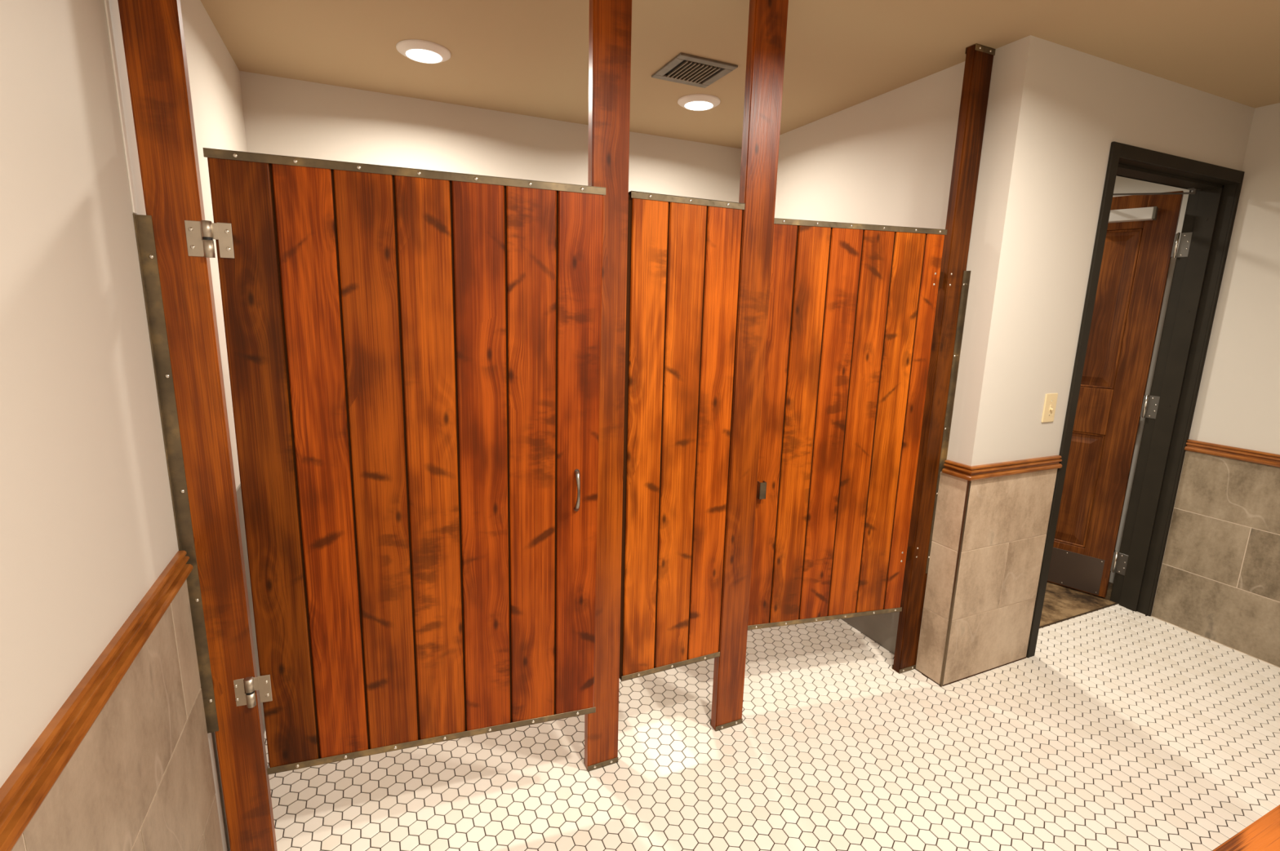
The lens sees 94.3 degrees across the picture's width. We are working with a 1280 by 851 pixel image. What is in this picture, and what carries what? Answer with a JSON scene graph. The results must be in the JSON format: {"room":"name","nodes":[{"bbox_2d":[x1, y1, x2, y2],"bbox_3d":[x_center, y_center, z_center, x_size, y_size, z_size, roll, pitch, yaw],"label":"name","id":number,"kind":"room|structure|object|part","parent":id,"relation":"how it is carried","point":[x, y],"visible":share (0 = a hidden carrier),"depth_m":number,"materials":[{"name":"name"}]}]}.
{"room":"public restroom","nodes":[
{"label":"public restroom","id":0,"kind":"room"},
{"bbox_2d":[0,0,247,850],"bbox_3d":[-1.030,0.051,1.128,0.129,2.447,3.757,-4,12,-24],"label":"wall","id":1,"kind":"structure","parent":0,"point":[87,525],"depth_m":0.97,"materials":[{"name":"beige paint"}]},
{"bbox_2d":[0,551,192,850],"bbox_3d":[-0.648,0.494,0.507,0.024,0.054,1.928,-4,12,-24],"label":"trim","id":2,"kind":"structure","parent":1,"relation":"attached to","point":[24,791],"depth_m":0.85,"materials":[{"name":"brown wood"}]},
{"bbox_2d":[103,0,137,213],"bbox_3d":[-1.033,-0.812,1.150,0.004,0.764,0.018,-4,12,-24],"label":"trim","id":3,"kind":"structure","parent":1,"relation":"attached to","point":[105,2],"depth_m":1.18,"materials":[{"name":"white"}]},
{"bbox_2d":[212,483,265,850],"bbox_3d":[-1.405,0.616,2.191,0.005,0.897,1.518,-4,12,-24],"label":"sheet","id":4,"kind":"object","parent":1,"relation":"attached to","point":[238,491],"visible":0.02,"depth_m":1.99,"materials":[{"name":"silver metal"}]},
{"bbox_2d":[239,71,742,202],"bbox_3d":[-0.583,-0.370,3.285,2.514,2.447,0.120,-4,12,-24],"label":"wall","id":5,"kind":"structure","parent":0,"point":[283,116],"depth_m":2.85,"materials":[{"name":"beige paint"}]},
{"bbox_3d":[-0.212,-0.060,2.584,0.022,1.536,1.529,-4,12,-24],"label":"divider","id":6,"kind":"object","parent":5,"relation":"attached to","visible":0},
{"bbox_2d":[619,191,745,681],"bbox_3d":[0.123,0.081,1.891,0.385,1.530,0.026,-4,12,-24],"label":"partition panel","id":7,"kind":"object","parent":6,"relation":"attached to","point":[683,253],"depth_m":1.86,"materials":[{"name":"brown wood"}]},
{"bbox_2d":[200,0,1279,148],"bbox_3d":[0.901,-1.331,1.728,4.300,0.120,3.757,-4,12,-24],"label":"ceiling","id":8,"kind":"structure","parent":0,"point":[523,57],"depth_m":2.12,"materials":[{"name":"beige paint"}]},
{"bbox_2d":[395,39,450,63],"bbox_3d":[-0.815,-1.403,2.240,0.195,0.022,0.195,-4,12,-24],"label":"recessed light","id":9,"kind":"object","parent":8,"relation":"in","point":[416,50],"visible":1,"depth_m":2.20,"materials":[{"name":"white plastic"}]},
{"bbox_2d":[651,53,737,88],"bbox_3d":[0.213,-1.407,2.363,0.253,0.013,0.253,-4,12,-24],"label":"ceiling vent","id":10,"kind":"object","parent":8,"relation":"in","point":[684,68],"visible":1,"depth_m":2.35,"materials":[{"name":"black metal"}]},
{"bbox_2d":[677,93,720,111],"bbox_3d":[0.269,-1.472,2.715,0.195,0.022,0.195,-4,12,-24],"label":"recessed light","id":11,"kind":"object","parent":8,"relation":"in","point":[695,102],"visible":1,"depth_m":2.67,"materials":[{"name":"white plastic"}]},
{"bbox_2d":[263,582,1279,850],"bbox_3d":[0.861,1.106,2.467,4.300,0.062,3.950,-4,12,-24],"label":"floor","id":12,"kind":"structure","parent":0,"point":[1124,729],"depth_m":2.02,"materials":[{"name":"tile"}]},
{"bbox_2d":[117,0,277,850],"bbox_3d":[-1.010,0.005,1.353,0.113,2.444,0.057,-4,12,-24],"label":"post","id":13,"kind":"object","parent":12,"relation":"on","point":[178,286],"visible":0.99,"depth_m":1.33,"materials":[{"name":"brown wood"}]},
{"bbox_2d":[184,147,606,775],"bbox_3d":[-0.556,0.150,1.528,0.939,1.528,0.053,-2,12,-18],"label":"door","id":14,"kind":"structure","parent":13,"relation":"attached to","point":[414,355],"depth_m":1.51,"materials":[{"name":"brown wood"}]},
{"bbox_3d":[-0.173,0.184,1.654,0.015,0.122,0.032,-2,12,-18],"label":"pull handle","id":15,"kind":"part","parent":14,"relation":"part of","materials":[{"name":"grey metal"}]},
{"bbox_2d":[583,0,631,772],"bbox_3d":[-0.102,-0.056,1.768,0.110,2.444,0.043,-4,12,-24],"label":"post","id":16,"kind":"object","parent":12,"relation":"on","point":[610,20],"visible":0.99,"depth_m":1.71,"materials":[{"name":"brown wood"}]},
{"bbox_2d":[710,0,788,731],"bbox_3d":[0.351,-0.085,1.971,0.116,2.444,0.043,-4,12,-24],"label":"post","id":17,"kind":"object","parent":12,"relation":"on","point":[767,19],"visible":1,"depth_m":1.91,"materials":[{"name":"brown wood"}]},
{"bbox_2d":[892,43,995,674],"bbox_3d":[1.182,-0.138,2.336,0.102,2.444,0.057,-4,12,-24],"label":"post","id":18,"kind":"object","parent":12,"relation":"on","point":[952,298],"visible":1,"depth_m":2.29,"materials":[{"name":"brown wood"}]},
{"bbox_2d":[747,217,947,630],"bbox_3d":[0.762,0.038,2.236,0.766,1.524,0.048,-2,12,-14],"label":"door","id":19,"kind":"structure","parent":18,"relation":"attached to","point":[851,309],"depth_m":2.22,"materials":[{"name":"brown wood"}]},
{"bbox_3d":[0.447,0.237,2.181,0.026,0.063,0.024,-2,12,-14],"label":"channel pull","id":20,"kind":"part","parent":19,"relation":"part of","materials":[{"name":"metal"}]},
{"bbox_2d":[1039,603,1118,628],"bbox_3d":[2.161,0.994,3.027,0.960,0.005,0.008,-4,12,-24],"label":"threshold","id":21,"kind":"object","parent":12,"relation":"on","point":[1114,604],"depth_m":3.07,"materials":[{"name":"brown wood"}]},
{"bbox_2d":[1212,804,1279,850],"bbox_3d":[1.942,0.948,1.065,2.946,0.848,0.609,-4,12,-24],"label":"countertop","id":22,"kind":"structure","parent":12,"relation":"on","point":[1264,834],"depth_m":0.79,"materials":[{"name":"brown wood"}]},
{"bbox_2d":[774,35,1254,687],"bbox_3d":[1.687,-0.381,3.619,1.916,2.447,2.256,-4,12,-24],"label":"wall","id":23,"kind":"structure","parent":0,"point":[1055,113],"depth_m":2.36,"materials":[{"name":"beige paint"}]},
{"bbox_2d":[841,612,899,654],"bbox_3d":[0.885,0.321,3.183,0.005,1.197,1.523,-4,12,-24],"label":"wall tile","id":24,"kind":"object","parent":23,"relation":"attached to","point":[882,628],"visible":0.02,"depth_m":2.75,"materials":[{"name":"beige tile"}]},
{"bbox_2d":[942,455,1062,481],"bbox_3d":[1.495,0.160,2.436,0.562,0.054,0.128,-4,12,-24],"label":"trim","id":25,"kind":"structure","parent":23,"relation":"attached to","point":[959,470],"depth_m":2.36,"materials":[{"name":"brown wood"}]},
{"bbox_2d":[1041,393,1057,422],"bbox_3d":[1.673,-0.071,2.414,0.073,0.118,0.018,-4,12,-24],"label":"light switch","id":26,"kind":"object","parent":23,"relation":"attached to","point":[1051,399],"visible":1,"depth_m":2.41,"materials":[{"name":"beige plastic"}]},
{"bbox_2d":[1026,141,1244,657],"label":"door frame","id":27,"kind":"structure","parent":23,"relation":"in","point":[1136,241],"depth_m":3.01,"materials":[{"name":"black wood"}]},
{"bbox_3d":[2.253,0.752,3.573,0.043,0.250,0.670,-10,16,-44],"label":"rail","id":28,"kind":"part","parent":27,"relation":"part of","materials":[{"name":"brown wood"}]},
{"bbox_3d":[2.236,0.770,3.560,0.003,0.206,0.860,-10,16,-43],"label":"kick plate","id":29,"kind":"part","parent":27,"relation":"part of","materials":[{"name":"brown metal"}]},
{"bbox_3d":[2.261,0.314,3.483,0.030,0.645,0.670,-10,16,-44],"label":"raised panel","id":30,"kind":"part","parent":27,"relation":"part of","materials":[{"name":"brown wood"}]},
{"bbox_3d":[2.253,0.315,3.476,0.010,0.645,0.670,-10,16,-44],"label":"panel moulding","id":31,"kind":"part","parent":27,"relation":"part of","materials":[{"name":"brown wood"}]},
{"bbox_3d":[2.274,-0.123,3.398,0.043,0.245,0.670,-10,16,-44],"label":"lock rail","id":32,"kind":"part","parent":27,"relation":"part of","materials":[{"name":"brown wood"}]},
{"bbox_3d":[2.285,-0.642,3.292,0.030,0.815,0.670,-10,16,-44],"label":"raised panel","id":33,"kind":"part","parent":27,"relation":"part of","materials":[{"name":"brown wood"}]},
{"bbox_3d":[2.277,-0.641,3.285,0.010,0.815,0.670,-10,16,-44],"label":"panel moulding","id":34,"kind":"part","parent":27,"relation":"part of","materials":[{"name":"brown wood"}]},
{"bbox_3d":[2.581,0.737,3.229,0.041,0.110,0.014,-10,16,-44],"label":"plate","id":35,"kind":"part","parent":27,"relation":"part of","materials":[{"name":"grey metal"}]},
{"bbox_3d":[2.590,0.745,3.187,0.002,0.114,0.044,-4,12,-24],"label":"frame hinge plate","id":36,"kind":"part","parent":27,"relation":"part of","materials":[{"name":"grey metal"}]},
{"bbox_3d":[2.298,-1.122,3.199,0.043,0.163,0.670,-10,16,-44],"label":"rail","id":37,"kind":"part","parent":27,"relation":"part of","materials":[{"name":"brown wood"}]},
{"bbox_3d":[2.601,-0.101,3.061,0.041,0.110,0.014,-10,16,-44],"label":"plate","id":38,"kind":"part","parent":27,"relation":"part of","materials":[{"name":"grey metal"}]},
{"bbox_3d":[2.610,-0.093,3.019,0.002,0.114,0.044,-4,12,-24],"label":"frame hinge plate","id":39,"kind":"part","parent":27,"relation":"part of","materials":[{"name":"grey metal"}]},
{"bbox_3d":[2.330,-1.105,2.930,0.617,0.065,0.275,4,12,14],"label":"closer arm","id":40,"kind":"part","parent":27,"relation":"part of","materials":[{"name":"grey metal"}]},
{"bbox_3d":[2.620,-0.881,2.905,0.041,0.110,0.014,-10,16,-44],"label":"plate","id":41,"kind":"part","parent":27,"relation":"part of","materials":[{"name":"grey metal"}]},
{"bbox_3d":[2.629,-0.872,2.864,0.002,0.114,0.044,-4,12,-24],"label":"frame hinge plate","id":42,"kind":"part","parent":27,"relation":"part of","materials":[{"name":"grey metal"}]},
{"bbox_2d":[1151,102,1279,668],"bbox_3d":[3.110,-0.042,2.094,0.129,2.447,2.105,-4,12,-24],"label":"wall","id":43,"kind":"structure","parent":0,"point":[1219,581],"depth_m":2.73,"materials":[{"name":"beige paint"}]},
{"bbox_2d":[1184,439,1279,467],"bbox_3d":[3.053,0.265,2.102,0.024,0.054,1.811,-4,12,-24],"label":"trim","id":44,"kind":"structure","parent":43,"relation":"attached to","point":[1221,451],"depth_m":2.75,"materials":[{"name":"brown wood"}]}
]}

